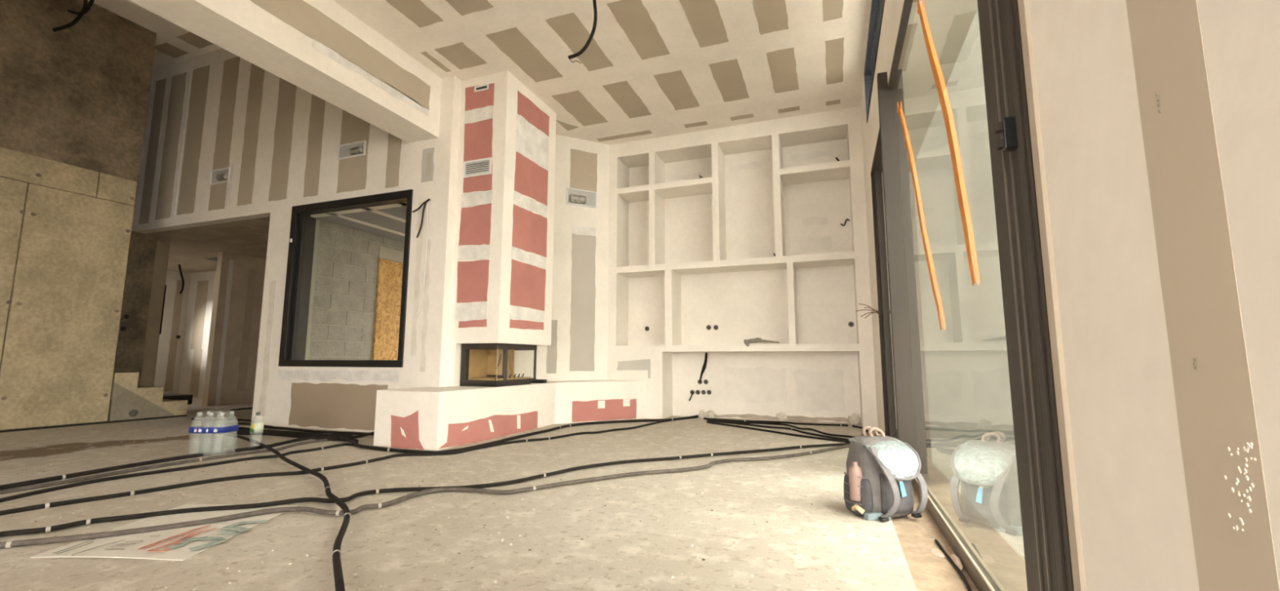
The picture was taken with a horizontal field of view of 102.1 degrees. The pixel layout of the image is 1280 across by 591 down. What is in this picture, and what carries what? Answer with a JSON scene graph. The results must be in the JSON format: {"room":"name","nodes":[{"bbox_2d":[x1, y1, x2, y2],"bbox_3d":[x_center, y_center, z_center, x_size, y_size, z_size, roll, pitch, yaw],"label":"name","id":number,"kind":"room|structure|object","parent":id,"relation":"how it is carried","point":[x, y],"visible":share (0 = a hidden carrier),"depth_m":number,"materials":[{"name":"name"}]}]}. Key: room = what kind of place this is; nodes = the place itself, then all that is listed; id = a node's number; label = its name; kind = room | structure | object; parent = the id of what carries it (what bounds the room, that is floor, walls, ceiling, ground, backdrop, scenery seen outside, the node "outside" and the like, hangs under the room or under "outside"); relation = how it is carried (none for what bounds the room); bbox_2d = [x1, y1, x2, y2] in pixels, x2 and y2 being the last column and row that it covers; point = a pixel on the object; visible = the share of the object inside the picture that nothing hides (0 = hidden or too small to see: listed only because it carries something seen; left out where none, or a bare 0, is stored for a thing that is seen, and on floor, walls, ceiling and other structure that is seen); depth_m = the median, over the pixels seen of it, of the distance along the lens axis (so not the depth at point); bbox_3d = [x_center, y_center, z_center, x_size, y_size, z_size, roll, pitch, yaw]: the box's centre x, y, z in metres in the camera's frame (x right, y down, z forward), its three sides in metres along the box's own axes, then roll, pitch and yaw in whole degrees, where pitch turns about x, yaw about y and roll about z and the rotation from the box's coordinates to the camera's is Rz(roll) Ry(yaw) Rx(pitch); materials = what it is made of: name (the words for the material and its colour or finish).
{"room":"construction site","nodes":[
{"label":"construction site","id":0,"kind":"room"},
{"bbox_2d":[0,0,156,430],"bbox_3d":[-7.306,-1.310,2.847,0.202,4.720,7.100,-3,-8,20],"label":"wall","id":1,"kind":"structure","parent":0,"point":[74,100],"depth_m":5.56,"materials":[{"name":"concrete"}]},
{"bbox_2d":[0,414,186,432],"bbox_3d":[-7.088,1.060,2.874,0.012,0.022,7.850,-3,-8,20],"label":"cable","id":2,"kind":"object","parent":1,"relation":"attached to","point":[181,415],"depth_m":5.64,"materials":[{"name":"black plastic"}]},
{"bbox_2d":[113,231,157,386],"bbox_3d":[-7.031,0.278,6.275,0.153,2.410,1.635,-3,-8,20],"label":"wall","id":3,"kind":"structure","parent":0,"point":[135,306],"depth_m":6.91,"materials":[{"name":"concrete"}]},
{"bbox_2d":[88,0,222,70],"bbox_3d":[-6.103,-3.759,3.066,5.150,0.202,7.780,-3,-8,20],"label":"ceiling","id":4,"kind":"structure","parent":0,"point":[174,43],"depth_m":6.46,"materials":[{"name":"paint"}]},
{"bbox_2d":[52,0,87,31],"bbox_3d":[-5.929,-3.022,5.398,0.032,0.698,0.227,-3,-8,20],"label":"cable","id":5,"kind":"object","parent":4,"relation":"hanging from","point":[78,17],"visible":1,"depth_m":5.41,"materials":[{"name":"black rubber"}]},
{"bbox_2d":[66,0,94,14],"bbox_3d":[-5.904,-3.147,5.481,0.032,0.431,0.194,-3,-8,20],"label":"cable","id":6,"kind":"object","parent":4,"relation":"hanging from","point":[91,2],"visible":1,"depth_m":5.49,"materials":[{"name":"black rubber"}]},
{"bbox_2d":[128,0,441,142],"bbox_3d":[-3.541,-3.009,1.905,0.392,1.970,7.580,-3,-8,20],"label":"ceiling beam","id":7,"kind":"structure","parent":4,"relation":"attached to","point":[319,47],"depth_m":4.15,"materials":[{"name":"paint"}]},
{"bbox_2d":[153,270,216,397],"bbox_3d":[-8.201,0.532,8.340,2.910,2.410,3.120,-3,-8,20],"label":"wall","id":8,"kind":"structure","parent":0,"point":[184,337],"depth_m":9.97,"materials":[{"name":"grey paint"}]},
{"bbox_2d":[139,240,266,406],"bbox_3d":[-6.565,0.539,8.379,0.128,2.410,2.665,-3,-8,20],"label":"wall","id":9,"kind":"structure","parent":0,"point":[238,290],"depth_m":8.23,"materials":[{"name":"grey paint"}]},
{"bbox_2d":[146,216,270,273],"bbox_3d":[-6.633,-0.756,8.493,6.350,0.192,2.800,-3,-8,20],"label":"ceiling","id":10,"kind":"structure","parent":0,"point":[196,249],"depth_m":7.59,"materials":[{"name":"paint"}]},
{"bbox_2d":[177,264,184,293],"bbox_3d":[-8.298,-0.299,9.346,0.032,0.542,0.128,-3,-8,20],"label":"cable","id":11,"kind":"object","parent":10,"relation":"hanging from","point":[179,265],"visible":1,"depth_m":9.35,"materials":[{"name":"black plastic"}]},
{"bbox_2d":[132,48,446,432],"bbox_3d":[-4.588,-1.121,6.200,5.600,5.175,0.125,-3,-8,20],"label":"wall","id":12,"kind":"structure","parent":0,"point":[278,140],"depth_m":5.91,"materials":[{"name":"paint"}]},
{"bbox_2d":[208,167,231,185],"bbox_3d":[-5.121,-1.453,6.366,0.381,0.190,0.093,-3,-8,20],"label":"outlet","id":13,"kind":"object","parent":12,"relation":"attached to","point":[221,175],"visible":1,"depth_m":6.32,"materials":[{"name":"white plastic"}]},
{"bbox_2d":[278,189,413,367],"bbox_3d":[-3.097,-0.142,5.564,1.735,1.800,0.252,-3,-8,20],"label":"window","id":14,"kind":"structure","parent":12,"relation":"in","point":[302,230],"depth_m":5.70,"materials":[{"name":"black metal"}]},
{"bbox_2d":[336,140,366,159],"bbox_3d":[-3.105,-1.565,5.624,0.419,0.171,0.081,-3,-8,20],"label":"outlet","id":15,"kind":"object","parent":12,"relation":"attached to","point":[357,148],"visible":1,"depth_m":5.58,"materials":[{"name":"white plastic"}]},
{"bbox_2d":[416,202,426,237],"bbox_3d":[-2.184,-0.754,5.165,0.100,0.358,0.014,-3,-8,20],"label":"cable","id":16,"kind":"object","parent":12,"relation":"attached to","point":[425,202],"visible":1,"depth_m":5.16,"materials":[{"name":"black plastic"}]},
{"bbox_2d":[412,198,430,212],"bbox_3d":[-2.191,-0.901,5.180,0.211,0.125,0.016,-3,-8,20],"label":"cable","id":17,"kind":"object","parent":12,"relation":"attached to","point":[428,199],"visible":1,"depth_m":5.17,"materials":[{"name":"black plastic"}]},
{"bbox_2d":[416,202,428,315],"bbox_3d":[-2.143,-0.369,5.106,0.086,1.130,0.010,-3,-8,20],"label":"cable","id":18,"kind":"object","parent":12,"relation":"attached to","point":[428,202],"visible":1,"depth_m":5.09,"materials":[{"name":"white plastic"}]},
{"bbox_2d":[431,75,462,386],"bbox_3d":[-1.919,-0.452,5.114,0.100,3.587,0.110,-3,-8,20],"label":"column","id":19,"kind":"structure","parent":12,"relation":"attached to","point":[439,378],"depth_m":5.10,"materials":[{"name":"paint"}]},
{"bbox_2d":[305,218,404,359],"bbox_3d":[-3.424,0.456,7.838,0.058,2.450,4.100,-3,-8,20],"label":"wall","id":20,"kind":"structure","parent":0,"point":[342,309],"depth_m":6.74,"materials":[{"name":"concrete"}]},
{"bbox_2d":[372,258,403,359],"bbox_3d":[-3.531,0.578,7.503,0.032,2.125,0.770,-3,-8,20],"label":"sheet","id":21,"kind":"object","parent":20,"relation":"attached to","point":[389,277],"visible":0.43,"depth_m":7.36,"materials":[{"name":"brown wood"}]},
{"bbox_2d":[310,202,406,242],"bbox_3d":[-1.954,-0.898,7.456,3.149,0.152,4.100,-3,-8,20],"label":"ceiling","id":22,"kind":"structure","parent":0,"point":[388,221],"depth_m":6.44,"materials":[{"name":"paint"}]},
{"bbox_2d":[0,396,977,590],"bbox_3d":[-5.038,1.240,3.400,13.100,0.200,10.300,-3,-8,20],"label":"floor","id":23,"kind":"structure","parent":0,"point":[895,554],"depth_m":2.38,"materials":[{"name":"beige concrete"}]},
{"bbox_2d":[107,372,187,421],"bbox_3d":[-6.320,1.224,6.384,1.013,0.560,0.748,-3,-8,20],"label":"stair","id":24,"kind":"structure","parent":23,"relation":"on","point":[128,401],"depth_m":6.07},
{"bbox_2d":[30,504,297,560],"bbox_3d":[-1.947,0.990,2.215,0.645,0.014,0.692,0,-7,2],"label":"poster","id":25,"kind":"object","parent":23,"relation":"on","point":[182,544],"visible":0.89,"depth_m":2.06,"materials":[{"name":"white paper"}]},
{"bbox_2d":[56,542,93,554],"bbox_3d":[-2.125,0.951,1.949,0.008,0.001,0.125,0,-7,1],"label":"print","id":26,"kind":"object","parent":25,"relation":"on","point":[90,545],"depth_m":1.95},
{"bbox_2d":[53,537,97,553],"bbox_3d":[-2.148,0.953,1.973,0.009,0.001,0.166,0,-7,-3],"label":"print","id":27,"kind":"object","parent":25,"relation":"on","point":[94,542],"depth_m":1.97},
{"bbox_2d":[71,539,124,555],"bbox_3d":[-2.050,0.952,1.957,0.013,0.001,0.167,-1,-7,11],"label":"print","id":28,"kind":"object","parent":25,"relation":"on","point":[114,544],"depth_m":1.95},
{"bbox_2d":[104,548,124,550],"bbox_3d":[-1.963,0.949,1.933,0.072,0.001,0.006,0,-7,0],"label":"print","id":29,"kind":"object","parent":25,"relation":"on","point":[105,548],"depth_m":1.94},
{"bbox_2d":[0,436,342,494],"bbox_3d":[-3.079,1.159,3.633,0.133,0.027,2.235,-3,-8,20],"label":"conduit","id":30,"kind":"object","parent":23,"relation":"on","point":[176,463],"visible":0.91,"depth_m":3.36,"materials":[{"name":"black plastic"}]},
{"bbox_2d":[0,433,352,490],"bbox_3d":[-3.212,1.177,3.797,0.231,0.032,2.373,-3,-8,20],"label":"conduit","id":31,"kind":"object","parent":23,"relation":"on","point":[62,477],"visible":0.86,"depth_m":3.48,"materials":[{"name":"black plastic"}]},
{"bbox_2d":[0,443,353,502],"bbox_3d":[-2.901,1.133,3.417,0.211,0.025,2.101,-3,-8,23],"label":"conduit","id":32,"kind":"object","parent":23,"relation":"on","point":[144,473],"visible":0.98,"depth_m":3.24,"materials":[{"name":"black plastic"}]},
{"bbox_2d":[162,393,192,404],"bbox_3d":[-7.391,1.635,8.104,0.500,0.155,0.400,-3,-8,20],"label":"box","id":33,"kind":"object","parent":23,"relation":"on","point":[173,396],"visible":0.45,"depth_m":8.08,"materials":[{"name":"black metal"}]},
{"bbox_2d":[186,410,239,453],"bbox_3d":[-3.251,1.045,3.944,0.273,0.326,0.194,0,-7,0],"label":"pack","id":34,"kind":"object","parent":23,"relation":"on","point":[205,428],"visible":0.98,"depth_m":3.91,"materials":[{"name":"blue plastic"}]},
{"bbox_2d":[189,412,205,452],"bbox_3d":[-3.339,1.044,3.902,0.086,0.318,0.086,-3,-8,20],"label":"bottle","id":35,"kind":"object","parent":34,"relation":"on","point":[194,429],"depth_m":3.86,"materials":[{"name":"clear plastic"}]},
{"bbox_2d":[200,412,217,448],"bbox_3d":[-3.251,1.044,3.902,0.086,0.318,0.086,-3,-8,20],"label":"bottle","id":36,"kind":"object","parent":34,"relation":"on","point":[202,430],"depth_m":3.86,"materials":[{"name":"clear plastic"}]},
{"bbox_2d":[211,412,227,449],"bbox_3d":[-3.163,1.044,3.901,0.086,0.318,0.086,-3,-8,20],"label":"bottle","id":37,"kind":"object","parent":34,"relation":"on","point":[223,429],"depth_m":3.87,"materials":[{"name":"clear plastic"}]},
{"bbox_2d":[191,417,251,422],"bbox_3d":[-4.734,1.430,5.944,1.034,0.028,0.109,-2,-7,17],"label":"conduit","id":38,"kind":"object","parent":23,"relation":"on","point":[192,419],"visible":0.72,"depth_m":5.98,"materials":[{"name":"black plastic"}]},
{"bbox_2d":[200,422,273,428],"bbox_3d":[-4.245,1.373,5.501,1.042,0.030,0.124,-2,-7,18],"label":"conduit","id":39,"kind":"object","parent":23,"relation":"on","point":[202,423],"visible":0.69,"depth_m":5.56,"materials":[{"name":"black plastic"}]},
{"bbox_2d":[229,407,253,411],"bbox_3d":[-5.507,1.578,7.198,0.034,0.028,0.460,0,-7,4],"label":"conduit","id":40,"kind":"object","parent":23,"relation":"on","point":[246,408],"visible":0.81,"depth_m":7.13,"materials":[{"name":"black plastic"}]},
{"bbox_2d":[248,412,263,442],"bbox_3d":[-3.126,1.098,4.215,0.087,0.287,0.093,-3,-8,20],"label":"water bottle","id":41,"kind":"object","parent":23,"relation":"on","point":[255,427],"visible":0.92,"depth_m":4.19,"materials":[{"name":"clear plastic"}]},
{"bbox_2d":[212,431,358,443],"bbox_3d":[-3.216,1.282,4.702,1.813,0.032,0.133,-2,-7,19],"label":"conduit","id":42,"kind":"object","parent":23,"relation":"on","point":[233,433],"visible":0.84,"depth_m":4.72,"materials":[{"name":"black plastic"}]},
{"bbox_2d":[225,432,351,590],"bbox_3d":[-2.193,1.086,3.178,0.327,0.031,4.634,6,-9,-41],"label":"conduit","id":43,"kind":"object","parent":23,"relation":"on","point":[337,567],"visible":1,"depth_m":2.36,"materials":[{"name":"black plastic"}]},
{"bbox_2d":[232,429,353,439],"bbox_3d":[-3.349,1.305,4.859,1.795,0.032,0.110,-2,-7,19],"label":"conduit","id":44,"kind":"object","parent":23,"relation":"on","point":[238,430],"visible":0.44,"depth_m":4.83,"materials":[{"name":"black plastic"}]},
{"bbox_2d":[238,426,358,441],"bbox_3d":[-3.395,1.321,4.968,2.131,0.030,0.140,-3,-8,24],"label":"conduit","id":45,"kind":"object","parent":23,"relation":"on","point":[239,428],"visible":0.34,"depth_m":4.95,"materials":[{"name":"black plastic"}]},
{"bbox_2d":[263,426,373,435],"bbox_3d":[-3.287,1.346,5.158,1.597,0.027,0.088,-3,-8,20],"label":"conduit","id":46,"kind":"object","parent":23,"relation":"on","point":[273,428],"visible":0.71,"depth_m":5.07,"materials":[{"name":"black plastic"}]},
{"bbox_2d":[0,416,697,515],"bbox_3d":[-1.171,1.253,4.367,0.236,0.027,5.618,-6,-10,42],"label":"conduit","id":47,"kind":"object","parent":23,"relation":"on","point":[46,505],"visible":0.96,"depth_m":3.18,"materials":[{"name":"black plastic"}]},
{"bbox_2d":[343,431,373,438],"bbox_3d":[-2.527,1.274,4.715,0.097,0.028,0.353,-3,-8,20],"label":"conduit","id":48,"kind":"object","parent":23,"relation":"on","point":[371,433],"visible":0.84,"depth_m":4.63,"materials":[{"name":"black plastic"}]},
{"bbox_2d":[0,444,849,548],"bbox_3d":[-0.385,1.089,3.077,4.880,0.029,0.260,4,-8,-30],"label":"conduit","id":49,"kind":"object","parent":23,"relation":"on","point":[11,544],"visible":0.98,"depth_m":2.43,"materials":[{"name":"black plastic"}]},
{"bbox_2d":[0,442,849,537],"bbox_3d":[-0.479,1.111,3.249,5.019,0.028,0.252,4,-8,-28],"label":"conduit","id":50,"kind":"object","parent":23,"relation":"on","point":[87,522],"visible":0.94,"depth_m":2.59,"materials":[{"name":"black plastic"}]},
{"bbox_2d":[0,421,866,590],"bbox_3d":[-2.072,1.268,4.430,7.354,0.006,5.603,-3,-8,20],"label":"crumbs","id":51,"kind":"object","parent":23,"relation":"on","point":[495,581],"visible":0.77,"depth_m":2.37,"materials":[{"name":"white"}]},
{"bbox_2d":[373,380,645,450],"bbox_3d":[-1.231,1.172,5.468,1.027,0.467,3.007,-5,-9,36],"label":"hearth","id":52,"kind":"object","parent":23,"relation":"on","point":[421,418],"visible":0.96,"depth_m":4.72,"materials":[{"name":"paint"}]},
{"bbox_2d":[447,70,555,386],"bbox_3d":[-1.418,-0.632,5.526,0.569,3.127,0.974,-3,-8,20],"label":"chimney breast","id":53,"kind":"object","parent":52,"relation":"on","point":[502,276],"visible":0.98,"depth_m":5.18,"materials":[{"name":"paint"}]},
{"bbox_2d":[462,157,492,177],"bbox_3d":[-1.620,-1.273,5.154,0.330,0.168,0.013,-3,-8,20],"label":"grille","id":54,"kind":"object","parent":53,"relation":"attached to","point":[482,166],"visible":1,"depth_m":5.15,"materials":[{"name":"white plastic"}]},
{"bbox_2d":[474,83,488,92],"bbox_3d":[-1.610,-2.108,5.255,0.166,0.057,0.013,-3,-8,20],"label":"grille","id":55,"kind":"object","parent":53,"relation":"attached to","point":[485,86],"visible":1,"depth_m":5.25,"materials":[{"name":"white plastic"}]},
{"bbox_2d":[459,342,537,386],"bbox_3d":[-1.430,0.708,5.297,0.424,0.412,0.699,-3,-8,20],"label":"fireplace insert","id":56,"kind":"object","parent":53,"relation":"in","point":[482,365],"visible":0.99,"depth_m":5.15,"materials":[{"name":"black metal"}]},
{"bbox_2d":[352,415,698,453],"bbox_3d":[-0.633,1.339,5.100,3.789,0.034,0.980,5,-9,-35],"label":"conduit","id":57,"kind":"object","parent":23,"relation":"on","point":[364,446],"visible":0.95,"depth_m":4.68,"materials":[{"name":"black plastic"}]},
{"bbox_2d":[698,409,704,417],"bbox_3d":[0.758,1.466,6.401,0.068,0.105,0.076,1,-7,-7],"label":"lump","id":58,"kind":"object","parent":23,"relation":"on","point":[701,414],"visible":1,"depth_m":6.37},
{"bbox_2d":[706,409,714,417],"bbox_3d":[0.860,1.453,6.315,0.086,0.110,0.103,2,-7,-18],"label":"lump","id":59,"kind":"object","parent":23,"relation":"on","point":[710,414],"visible":0.73,"depth_m":6.28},
{"bbox_2d":[607,106,877,427],"bbox_3d":[1.116,-0.288,6.401,3.125,3.587,0.442,-3,-8,20],"label":"shelving","id":60,"kind":"object","parent":23,"relation":"on","point":[653,364],"visible":0.98,"depth_m":6.37,"materials":[{"name":"paint"}]},
{"bbox_2d":[699,352,707,381],"bbox_3d":[0.803,0.909,6.564,0.110,0.366,0.044,-3,-8,20],"label":"hanging cable","id":61,"kind":"object","parent":60,"relation":"hanging from","point":[704,367],"visible":1,"depth_m":6.55,"materials":[{"name":"black plastic"}]},
{"bbox_2d":[743,337,779,346],"bbox_3d":[1.407,0.538,5.998,0.404,0.108,0.126,-1,-7,12],"label":"tool","id":62,"kind":"object","parent":60,"relation":"on","point":[747,342],"visible":1,"depth_m":6.02,"materials":[{"name":"grey metal"}]},
{"bbox_2d":[703,417,848,426],"bbox_3d":[1.508,1.449,5.918,1.622,0.025,0.085,-3,-8,23],"label":"conduit","id":63,"kind":"object","parent":23,"relation":"on","point":[710,419],"visible":0.94,"depth_m":5.88,"materials":[{"name":"black plastic"}]},
{"bbox_2d":[706,419,848,440],"bbox_3d":[1.457,1.376,5.322,0.216,0.024,1.998,5,-9,-36],"label":"conduit","id":64,"kind":"object","parent":23,"relation":"on","point":[709,420],"visible":0.88,"depth_m":5.41,"materials":[{"name":"black plastic"}]},
{"bbox_2d":[706,421,849,442],"bbox_3d":[1.358,1.349,5.109,0.103,0.022,1.994,6,-9,-38],"label":"conduit","id":65,"kind":"object","parent":23,"relation":"on","point":[708,422],"visible":0.8,"depth_m":5.02,"materials":[{"name":"black plastic"}]},
{"bbox_2d":[776,412,787,421],"bbox_3d":[1.668,1.424,6.077,0.133,0.110,0.086,-3,-8,20],"label":"lump","id":66,"kind":"object","parent":23,"relation":"on","point":[780,416],"visible":0.92,"depth_m":6.05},
{"bbox_2d":[711,419,854,438],"bbox_3d":[1.579,1.390,5.440,0.362,0.023,1.908,6,-9,-39],"label":"conduit","id":67,"kind":"object","parent":23,"relation":"on","point":[757,423],"visible":0.84,"depth_m":5.46,"materials":[{"name":"black plastic"}]},
{"bbox_2d":[848,413,860,424],"bbox_3d":[2.397,1.381,5.789,0.128,0.127,0.085,-3,-8,20],"label":"lump","id":68,"kind":"object","parent":23,"relation":"on","point":[853,419],"visible":1,"depth_m":5.76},
{"bbox_2d":[852,425,868,432],"bbox_3d":[2.239,1.355,5.140,0.101,0.021,0.884,-1,-7,12],"label":"conduit","id":69,"kind":"object","parent":23,"relation":"on","point":[854,426],"visible":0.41,"depth_m":5.47,"materials":[{"name":"black plastic"}]},
{"bbox_2d":[843,426,928,521],"bbox_3d":[1.136,0.831,2.441,0.333,0.394,0.284,2,-7,-17],"label":"backpack","id":70,"kind":"object","parent":23,"relation":"on","point":[882,469],"visible":1,"depth_m":2.37,"materials":[{"name":"grey fabric"}]},
{"bbox_2d":[930,548,946,558],"bbox_3d":[1.140,0.980,1.969,0.056,0.006,0.104,-3,-8,20],"label":"plaster splash","id":71,"kind":"object","parent":23,"relation":"on","point":[938,553],"visible":0.86,"depth_m":1.96,"materials":[{"name":"white paint"}]},
{"bbox_2d":[934,538,972,590],"bbox_3d":[1.117,0.960,1.844,0.021,0.012,0.520,-2,-7,18],"label":"cable","id":72,"kind":"object","parent":23,"relation":"on","point":[936,541],"visible":1,"depth_m":1.82,"materials":[{"name":"black rubber"}]},
{"bbox_2d":[951,553,963,570],"bbox_3d":[1.141,0.956,1.863,0.028,0.028,0.151,-3,-8,20],"label":"plaster splash","id":73,"kind":"object","parent":23,"relation":"on","point":[957,561],"visible":0.89,"depth_m":1.83,"materials":[{"name":"beige paint"}]},
{"bbox_2d":[514,133,609,381],"bbox_3d":[-1.214,-0.290,6.412,1.800,3.587,0.122,4,-8,-26],"label":"wall","id":74,"kind":"structure","parent":0,"point":[577,350],"depth_m":6.58,"materials":[{"name":"paint"}]},
{"bbox_2d":[566,187,596,208],"bbox_3d":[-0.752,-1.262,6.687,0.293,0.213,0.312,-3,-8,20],"label":"outlet","id":75,"kind":"object","parent":74,"relation":"attached to","point":[576,197],"visible":1,"depth_m":6.67,"materials":[{"name":"white plastic"}]},
{"bbox_2d":[333,0,871,144],"bbox_3d":[-0.782,-2.692,2.402,4.415,0.202,10.500,-3,-8,20],"label":"ceiling","id":76,"kind":"structure","parent":0,"point":[648,68],"depth_m":4.88,"materials":[{"name":"paint"}]},
{"bbox_2d":[568,0,597,59],"bbox_3d":[-0.391,-1.917,3.556,0.213,0.578,0.024,-3,-8,20],"label":"cable","id":77,"kind":"object","parent":76,"relation":"hanging from","point":[595,17],"visible":1,"depth_m":3.51,"materials":[{"name":"black rubber"}]},
{"bbox_2d":[628,138,861,423],"bbox_3d":[1.363,-0.260,6.611,3.500,3.591,0.152,-3,-8,20],"label":"wall","id":78,"kind":"structure","parent":0,"point":[805,386],"depth_m":6.48,"materials":[{"name":"paint"}]},
{"bbox_2d":[706,324,711,329],"bbox_3d":[0.877,0.409,6.616,0.066,0.065,0.023,-3,-8,20],"label":"box","id":79,"kind":"object","parent":78,"relation":"attached to","point":[708,326],"visible":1,"depth_m":6.62,"materials":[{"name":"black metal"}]},
{"bbox_2d":[713,324,718,329],"bbox_3d":[0.965,0.407,6.583,0.066,0.065,0.023,-3,-8,20],"label":"box","id":80,"kind":"object","parent":78,"relation":"attached to","point":[715,326],"visible":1,"depth_m":6.59,"materials":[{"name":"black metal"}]},
{"bbox_2d":[848,321,853,327],"bbox_3d":[2.463,0.335,6.031,0.066,0.065,0.023,-3,-8,20],"label":"box","id":81,"kind":"object","parent":78,"relation":"attached to","point":[851,324],"visible":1,"depth_m":6.04,"materials":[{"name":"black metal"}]},
{"bbox_2d":[860,0,1279,590],"bbox_3d":[1.056,-0.909,1.384,0.414,3.587,10.300,-3,-8,20],"label":"wall","id":82,"kind":"structure","parent":0,"point":[1160,119],"depth_m":0.57,"materials":[{"name":"paint"}]},
{"bbox_2d":[863,0,884,122],"bbox_3d":[1.591,-2.168,3.264,0.108,0.510,3.880,-3,-8,20],"label":"window","id":83,"kind":"structure","parent":82,"relation":"in","point":[877,6],"depth_m":4.40,"materials":[{"name":"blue metal"}]},
{"bbox_2d":[870,0,1074,590],"bbox_3d":[1.613,-0.139,2.789,0.411,2.785,4.220,-3,-8,20],"label":"door","id":84,"kind":"structure","parent":82,"relation":"in","point":[990,562],"depth_m":1.68,"materials":[{"name":"grey metal"}]},
{"bbox_2d":[897,102,942,330],"bbox_3d":[1.365,-0.492,2.566,0.004,1.376,0.858,-3,-8,20],"label":"tape","id":85,"kind":"object","parent":84,"relation":"attached to","point":[898,107],"visible":1,"depth_m":2.44,"materials":[{"name":"orange plastic"}]},
{"bbox_2d":[917,0,975,286],"bbox_3d":[1.124,-0.662,1.934,0.004,1.338,0.599,-3,-8,20],"label":"tape","id":86,"kind":"object","parent":84,"relation":"attached to","point":[936,77],"visible":1,"depth_m":1.79,"materials":[{"name":"orange plastic"}]},
{"bbox_2d":[1017,0,1086,590],"bbox_3d":[0.684,-0.421,0.905,0.014,2.500,0.027,-3,-8,20],"label":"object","id":87,"kind":"structure","parent":82,"relation":"attached to","point":[1052,304],"depth_m":0.85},
{"label":"outside","id":88,"kind":"structure","parent":0,"visible":0},
{"bbox_2d":[930,437,1024,558],"bbox_3d":[6.428,1.437,2.788,70.000,0.290,70.000,-3,-8,20],"label":"glass reflection","id":89,"kind":"structure","parent":88,"point":[984,472],"depth_m":4.14,"materials":[{"name":"clear glass"}]},
{"bbox_2d":[912,8,1014,441],"bbox_3d":[9.488,-5.540,5.035,13.240,14.300,0.300,-3,-8,20],"label":"wall","id":90,"kind":"structure","parent":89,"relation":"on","point":[968,380],"depth_m":6.31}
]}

